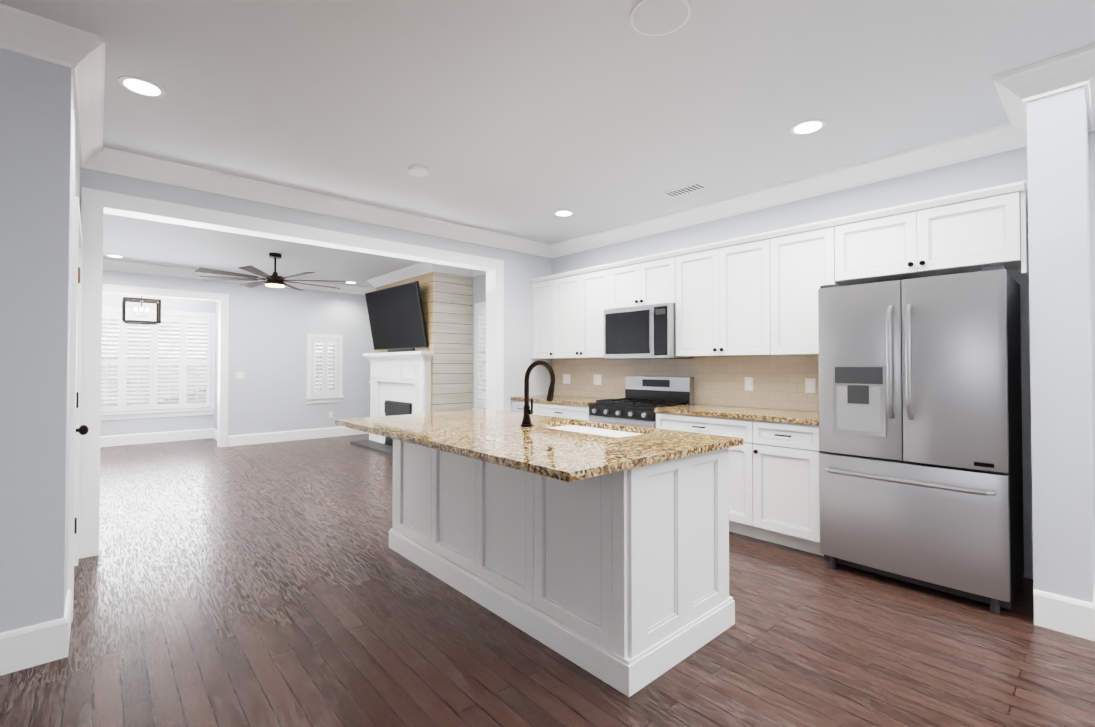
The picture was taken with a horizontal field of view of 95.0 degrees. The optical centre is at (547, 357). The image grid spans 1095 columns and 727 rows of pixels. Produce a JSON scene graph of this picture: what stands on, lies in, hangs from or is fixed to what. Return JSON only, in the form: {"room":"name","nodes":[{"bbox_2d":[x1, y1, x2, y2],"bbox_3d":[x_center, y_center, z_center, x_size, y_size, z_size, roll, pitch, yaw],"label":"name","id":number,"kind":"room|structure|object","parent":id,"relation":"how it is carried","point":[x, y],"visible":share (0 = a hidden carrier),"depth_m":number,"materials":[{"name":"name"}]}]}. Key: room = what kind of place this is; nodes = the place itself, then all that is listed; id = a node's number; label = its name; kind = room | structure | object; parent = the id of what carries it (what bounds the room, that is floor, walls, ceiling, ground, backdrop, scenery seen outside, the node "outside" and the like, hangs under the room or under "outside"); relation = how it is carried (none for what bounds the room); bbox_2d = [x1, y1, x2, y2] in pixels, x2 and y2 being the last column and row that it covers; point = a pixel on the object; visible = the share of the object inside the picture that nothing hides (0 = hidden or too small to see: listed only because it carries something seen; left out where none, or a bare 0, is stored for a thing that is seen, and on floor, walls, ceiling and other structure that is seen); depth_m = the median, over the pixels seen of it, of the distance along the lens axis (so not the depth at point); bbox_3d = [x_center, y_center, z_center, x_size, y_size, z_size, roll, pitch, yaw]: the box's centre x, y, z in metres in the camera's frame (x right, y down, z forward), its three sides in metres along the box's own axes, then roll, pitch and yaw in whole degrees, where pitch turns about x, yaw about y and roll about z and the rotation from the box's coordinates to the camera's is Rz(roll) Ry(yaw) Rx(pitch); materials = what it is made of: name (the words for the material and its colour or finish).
{"room":"kitchen","nodes":[
{"label":"kitchen","id":0,"kind":"room"},
{"bbox_2d":[0,49,75,632],"bbox_3d":[-3.396,-0.074,1.168,3.300,2.740,0.120,1,-1,-42],"label":"wall","id":1,"kind":"structure","parent":0,"point":[39,172],"depth_m":2.16,"materials":[{"name":"paint"}]},
{"bbox_2d":[76,126,79,205],"bbox_3d":[-2.713,-0.050,2.788,0.120,2.740,1.379,1,-1,-42],"label":"wall","id":2,"kind":"structure","parent":0,"point":[77,150],"depth_m":2.99,"materials":[{"name":"paint"}]},
{"bbox_2d":[67,191,86,621],"bbox_3d":[-2.766,0.257,2.857,0.140,2.130,1.040,1,-1,-42],"label":"door frame","id":3,"kind":"structure","parent":2,"relation":"attached to","point":[78,378],"depth_m":3.21,"materials":[{"name":"white wood"}]},
{"bbox_2d":[74,267,88,533],"bbox_3d":[-2.724,0.300,2.900,0.115,2.028,0.863,1,-1,-42],"label":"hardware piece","id":4,"kind":"structure","parent":2,"relation":"in","point":[82,429],"depth_m":3.19,"materials":[{"name":"metal"}]},
{"bbox_2d":[101,293,213,435],"bbox_3d":[-6.875,0.030,8.117,2.800,2.740,0.150,1,-1,-42],"label":"wall","id":5,"kind":"structure","parent":0,"point":[138,426],"depth_m":8.37,"materials":[{"name":"paint"}]},
{"bbox_2d":[101,307,215,420],"bbox_3d":[-6.858,0.090,8.097,2.570,1.790,0.200,1,-1,-42],"label":"window shutters","id":6,"kind":"object","parent":5,"relation":"attached to","point":[109,314],"visible":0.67,"depth_m":8.33,"materials":[{"name":"white wood"}]},
{"bbox_2d":[213,301,218,428],"bbox_3d":[-5.465,0.036,8.521,0.160,2.740,1.110,1,-1,-42],"label":"wall","id":7,"kind":"structure","parent":0,"point":[216,304],"depth_m":8.79,"materials":[{"name":"paint"}]},
{"bbox_2d":[103,270,374,435],"bbox_3d":[-5.215,0.027,7.898,5.579,2.740,0.150,1,-1,-42],"label":"wall","id":8,"kind":"structure","parent":0,"point":[270,328],"depth_m":8.45,"materials":[{"name":"paint"}]},
{"bbox_2d":[235,372,243,378],"bbox_3d":[-4.931,0.279,8.042,0.120,0.115,0.008,1,-1,-42],"label":"light switch","id":9,"kind":"object","parent":8,"relation":"attached to","point":[239,375],"visible":1,"depth_m":8.04,"materials":[{"name":"white plastic"}]},
{"bbox_2d":[305,333,343,403],"bbox_3d":[-3.992,0.187,8.959,0.650,1.220,0.200,1,-1,-42],"label":"window shutters","id":10,"kind":"object","parent":8,"relation":"attached to","point":[323,342],"visible":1,"depth_m":8.90,"materials":[{"name":"white wood"}]},
{"bbox_2d":[80,168,551,411],"bbox_3d":[-2.815,-0.035,3.724,7.579,2.740,0.150,1,-1,-42],"label":"wall","id":11,"kind":"structure","parent":0,"point":[521,270],"depth_m":5.15,"materials":[{"name":"paint"}]},
{"bbox_2d":[82,187,503,557],"bbox_3d":[-1.866,0.112,4.574,3.510,2.470,0.190,1,-1,-42],"label":"door frame","id":12,"kind":"structure","parent":11,"relation":"attached to","point":[89,289],"depth_m":4.06,"materials":[{"name":"white wood"}]},
{"bbox_2d":[375,272,472,412],"bbox_3d":[-2.029,0.029,8.029,0.659,2.740,1.990,1,-1,-42],"label":"wall","id":13,"kind":"structure","parent":0,"point":[447,302],"depth_m":7.27,"materials":[{"name":"beige wood"}]},
{"bbox_2d":[365,281,428,351],"bbox_3d":[-2.333,-0.584,7.692,0.284,0.978,1.666,1,-1,-42],"label":"wall-mounted tv","id":14,"kind":"object","parent":13,"relation":"attached to","point":[396,318],"visible":0.96,"depth_m":7.57,"materials":[{"name":"black plastic"}]},
{"bbox_2d":[0,426,1094,675],"bbox_3d":[-1.950,1.235,2.742,7.580,0.170,14.400,1,-1,-42],"label":"baseboard","id":15,"kind":"structure","parent":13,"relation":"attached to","point":[32,646],"depth_m":2.39,"materials":[{"name":"white wood"}]},
{"bbox_2d":[0,3,1094,294],"bbox_3d":[-1.950,-1.352,2.780,7.580,0.135,14.400,1,-1,-42],"label":"crown molding","id":16,"kind":"structure","parent":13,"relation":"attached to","point":[80,53],"depth_m":3.57,"materials":[{"name":"white wood"}]},
{"bbox_2d":[0,434,1094,726],"bbox_3d":[-1.930,1.361,2.792,8.080,0.080,14.850,1,-1,-42],"label":"floor","id":17,"kind":"structure","parent":0,"point":[278,584],"depth_m":2.33,"materials":[{"name":"brown wood"}]},
{"bbox_2d":[351,351,433,456],"bbox_3d":[-2.432,0.653,7.658,0.420,1.480,2.030,1,-1,-42],"label":"fireplace mantel","id":18,"kind":"object","parent":17,"relation":"on","point":[400,383],"visible":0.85,"depth_m":7.68,"materials":[{"name":"white wood"}]},
{"bbox_2d":[511,399,590,420],"bbox_3d":[0.229,0.921,5.519,0.630,0.880,1.216,1,-1,-42],"label":"base cabinet","id":19,"kind":"object","parent":17,"relation":"on","point":[561,410],"depth_m":5.22,"materials":[{"name":"white wood"}]},
{"bbox_2d":[511,395,603,406],"bbox_3d":[0.223,0.459,5.521,0.645,0.035,1.215,1,-1,-42],"label":"countertop","id":20,"kind":"structure","parent":19,"relation":"on","point":[572,401],"depth_m":5.33,"materials":[{"name":"beige stone"}]},
{"bbox_2d":[388,421,738,696],"bbox_3d":[-0.099,0.880,3.010,0.838,0.888,2.144,1,-1,-42],"label":"kitchen island","id":21,"kind":"object","parent":17,"relation":"on","point":[599,550],"depth_m":2.30,"materials":[{"name":"white wood"}]},
{"bbox_2d":[335,413,694,484],"bbox_3d":[-0.388,0.416,2.758,0.750,0.032,2.220,1,-1,-42],"label":"island countertop","id":22,"kind":"structure","parent":21,"relation":"on","point":[567,455],"depth_m":2.29,"materials":[{"name":"beige stone"}]},
{"bbox_2d":[521,360,554,426],"bbox_3d":[-0.039,0.208,3.006,0.260,0.389,0.113,1,-1,-42],"label":"faucet","id":23,"kind":"object","parent":22,"relation":"on","point":[526,419],"visible":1,"depth_m":2.95,"materials":[{"name":"black metal"}]},
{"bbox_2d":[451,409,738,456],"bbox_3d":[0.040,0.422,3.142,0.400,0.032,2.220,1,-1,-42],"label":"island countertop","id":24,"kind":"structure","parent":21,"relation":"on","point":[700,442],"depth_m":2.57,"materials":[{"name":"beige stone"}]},
{"bbox_2d":[589,376,693,427],"bbox_3d":[0.868,0.750,4.753,0.689,1.140,0.760,1,-1,-42],"label":"gas range","id":25,"kind":"object","parent":17,"relation":"on","point":[642,400],"visible":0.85,"depth_m":4.72,"materials":[{"name":"silver metal"}]},
{"bbox_2d":[655,411,742,534],"bbox_3d":[1.461,0.901,4.146,0.630,0.880,0.911,1,-1,-42],"label":"base cabinet","id":26,"kind":"object","parent":17,"relation":"on","point":[704,424],"depth_m":3.80,"materials":[{"name":"white wood"}]},
{"bbox_2d":[743,419,823,555],"bbox_3d":[1.855,0.894,3.705,0.630,0.880,0.516,1,-1,-42],"label":"base cabinet","id":27,"kind":"object","parent":17,"relation":"on","point":[774,483],"depth_m":3.50,"materials":[{"name":"white wood"}]},
{"bbox_2d":[655,404,818,426],"bbox_3d":[1.591,0.436,3.995,0.645,0.035,1.318,1,-1,-42],"label":"countertop","id":28,"kind":"structure","parent":27,"relation":"on","point":[765,415],"depth_m":3.83,"materials":[{"name":"beige stone"}]},
{"bbox_2d":[818,266,1023,613],"bbox_3d":[2.268,0.430,3.084,0.798,1.790,0.890,1,-1,-42],"label":"refrigerator","id":29,"kind":"object","parent":17,"relation":"on","point":[920,439],"visible":1,"depth_m":2.80,"materials":[{"name":"silver metal"}]},
{"bbox_2d":[0,0,1094,286],"bbox_3d":[-1.930,-1.469,2.834,8.080,0.100,14.850,1,-1,-42],"label":"ceiling","id":30,"kind":"structure","parent":0,"point":[522,118],"depth_m":2.74,"materials":[{"name":"paint"}]},
{"bbox_2d":[106,254,123,257],"bbox_3d":[-5.760,-1.357,6.685,0.194,0.008,0.194,1,-1,-42],"label":"recessed light","id":31,"kind":"object","parent":30,"relation":"in","point":[113,255],"visible":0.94,"depth_m":6.68,"materials":[{"name":"white plastic"}]},
{"bbox_2d":[122,296,160,324],"bbox_3d":[-6.288,-0.940,7.777,0.448,0.809,0.448,1,-1,-42],"label":"lantern chandelier","id":32,"kind":"object","parent":30,"relation":"hanging from","point":[141,300],"visible":0.94,"depth_m":7.74,"materials":[{"name":"brown metal"}]},
{"bbox_2d":[118,76,165,96],"bbox_3d":[-2.122,-1.418,2.628,0.194,0.008,0.194,1,-1,-42],"label":"recessed light","id":33,"kind":"object","parent":30,"relation":"in","point":[141,86],"visible":1,"depth_m":2.61,"materials":[{"name":"white plastic"}]},
{"bbox_2d":[195,253,346,290],"bbox_3d":[-3.564,-1.150,6.569,1.752,0.424,1.752,1,-1,-42],"label":"ceiling fan","id":34,"kind":"object","parent":30,"relation":"hanging from","point":[274,279],"visible":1,"depth_m":6.47,"materials":[{"name":"black metal"}]},
{"bbox_2d":[408,165,428,176],"bbox_3d":[-0.957,-1.388,3.725,0.150,0.034,0.150,1,-1,-42],"label":"smoke detector","id":35,"kind":"object","parent":30,"relation":"attached to","point":[418,170],"visible":1,"depth_m":3.69,"materials":[{"name":"white plastic"}]},
{"bbox_2d":[554,210,573,215],"bbox_3d":[0.157,-1.385,4.805,0.194,0.008,0.194,1,-1,-42],"label":"recessed light","id":36,"kind":"object","parent":30,"relation":"in","point":[563,213],"visible":0.98,"depth_m":4.80,"materials":[{"name":"white plastic"}]},
{"bbox_2d":[630,0,690,35],"bbox_3d":[0.469,-1.425,2.090,0.250,0.010,0.250,1,-1,-42],"label":"speaker","id":37,"kind":"object","parent":30,"relation":"attached to","point":[655,17],"visible":1,"depth_m":2.09},
{"bbox_2d":[662,182,708,197],"bbox_3d":[1.142,-1.394,4.171,0.160,0.010,0.340,1,-1,-42],"label":"ceiling vent","id":38,"kind":"object","parent":30,"relation":"in","point":[686,189],"visible":0.98,"depth_m":4.15,"materials":[{"name":"white plastic"}]},
{"bbox_2d":[790,119,825,134],"bbox_3d":[1.592,-1.411,3.070,0.194,0.008,0.194,1,-1,-42],"label":"recessed light","id":39,"kind":"object","parent":30,"relation":"in","point":[807,126],"visible":1,"depth_m":3.06,"materials":[{"name":"white plastic"}]},
{"bbox_2d":[473,131,1094,578],"bbox_3d":[0.877,-0.011,5.397,0.150,2.740,14.550,1,-1,-42],"label":"wall","id":40,"kind":"structure","parent":0,"point":[999,169],"depth_m":3.53,"materials":[{"name":"paint"}]},
{"bbox_2d":[472,302,485,409],"bbox_3d":[-0.864,0.020,7.301,0.200,1.665,0.550,1,-1,-42],"label":"living room window","id":41,"kind":"structure","parent":40,"relation":"in","point":[480,355],"depth_m":7.35,"materials":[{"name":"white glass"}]},
{"bbox_2d":[530,275,549,358],"bbox_3d":[0.088,-0.466,5.921,0.330,0.945,0.458,1,-1,-42],"label":"upper cabinet","id":42,"kind":"object","parent":40,"relation":"attached to","point":[540,285],"depth_m":5.87,"materials":[{"name":"white wood"}]},
{"bbox_2d":[550,263,609,358],"bbox_3d":[0.453,-0.472,5.514,0.330,0.945,0.880,1,-1,-42],"label":"upper cabinet","id":43,"kind":"object","parent":40,"relation":"attached to","point":[579,299],"depth_m":5.39,"materials":[{"name":"white wood"}]},
{"bbox_2d":[610,251,673,308],"bbox_3d":[1.007,-0.721,4.900,0.330,0.465,0.781,1,-1,-42],"label":"upper cabinet","id":44,"kind":"object","parent":40,"relation":"attached to","point":[648,280],"depth_m":4.76,"materials":[{"name":"white wood"}]},
{"bbox_2d":[604,303,694,359],"bbox_3d":[0.958,-0.237,4.848,0.458,0.494,0.764,1,-1,-42],"label":"microwave","id":45,"kind":"object","parent":44,"relation":"attached to","point":[640,332],"visible":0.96,"depth_m":4.65,"materials":[{"name":"silver metal"}]},
{"bbox_2d":[552,355,818,411],"bbox_3d":[1.158,0.213,4.962,0.008,0.437,3.302,1,-1,-42],"label":"tile backsplash","id":46,"kind":"structure","parent":40,"relation":"attached to","point":[778,382],"depth_m":4.52,"materials":[{"name":"beige tile"}]},
{"bbox_2d":[563,374,569,383],"bbox_3d":[0.228,0.248,5.986,0.007,0.115,0.120,1,-1,-42],"label":"outlet","id":47,"kind":"object","parent":46,"relation":"attached to","point":[566,378],"visible":1,"depth_m":5.98,"materials":[{"name":"white plastic"}]},
{"bbox_2d":[594,375,601,384],"bbox_3d":[0.561,0.243,5.614,0.007,0.115,0.120,1,-1,-42],"label":"outlet","id":48,"kind":"object","parent":46,"relation":"attached to","point":[597,379],"visible":1,"depth_m":5.61,"materials":[{"name":"white plastic"}]},
{"bbox_2d":[745,377,752,390],"bbox_3d":[1.730,0.223,4.311,0.007,0.115,0.075,1,-1,-42],"label":"outlet","id":49,"kind":"object","parent":46,"relation":"attached to","point":[748,383],"visible":1,"depth_m":4.31,"materials":[{"name":"white plastic"}]},
{"bbox_2d":[805,378,815,392],"bbox_3d":[2.064,0.218,3.939,0.007,0.115,0.075,1,-1,-42],"label":"outlet","id":50,"kind":"object","parent":46,"relation":"attached to","point":[810,385],"visible":1,"depth_m":3.94,"materials":[{"name":"white plastic"}]},
{"bbox_2d":[674,234,757,356],"bbox_3d":[1.572,-0.491,4.266,0.330,0.945,0.911,1,-1,-42],"label":"upper cabinet","id":51,"kind":"object","parent":40,"relation":"attached to","point":[754,295],"depth_m":4.19,"materials":[{"name":"white wood"}]},
{"bbox_2d":[758,219,846,355],"bbox_3d":[1.967,-0.497,3.826,0.330,0.945,0.516,1,-1,-42],"label":"upper cabinet","id":52,"kind":"object","parent":40,"relation":"attached to","point":[794,262],"depth_m":3.74,"materials":[{"name":"white wood"}]},
{"bbox_2d":[834,181,1028,284],"bbox_3d":[2.464,-0.760,3.275,0.330,0.435,0.974,1,-1,-42],"label":"upper cabinet","id":53,"kind":"object","parent":40,"relation":"attached to","point":[971,231],"depth_m":3.11,"materials":[{"name":"white wood"}]},
{"bbox_2d":[1026,86,1094,602],"bbox_3d":[2.743,-0.051,2.672,0.709,2.740,0.200,1,-1,-42],"label":"wall","id":54,"kind":"structure","parent":0,"point":[1063,512],"depth_m":2.43,"materials":[{"name":"paint"}]},
{"label":"outside","id":55,"kind":"structure","parent":0,"visible":0},
{"bbox_2d":[101,317,332,406],"bbox_3d":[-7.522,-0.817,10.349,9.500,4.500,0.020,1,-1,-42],"label":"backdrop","id":56,"kind":"structure","parent":55,"point":[164,368],"depth_m":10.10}
]}

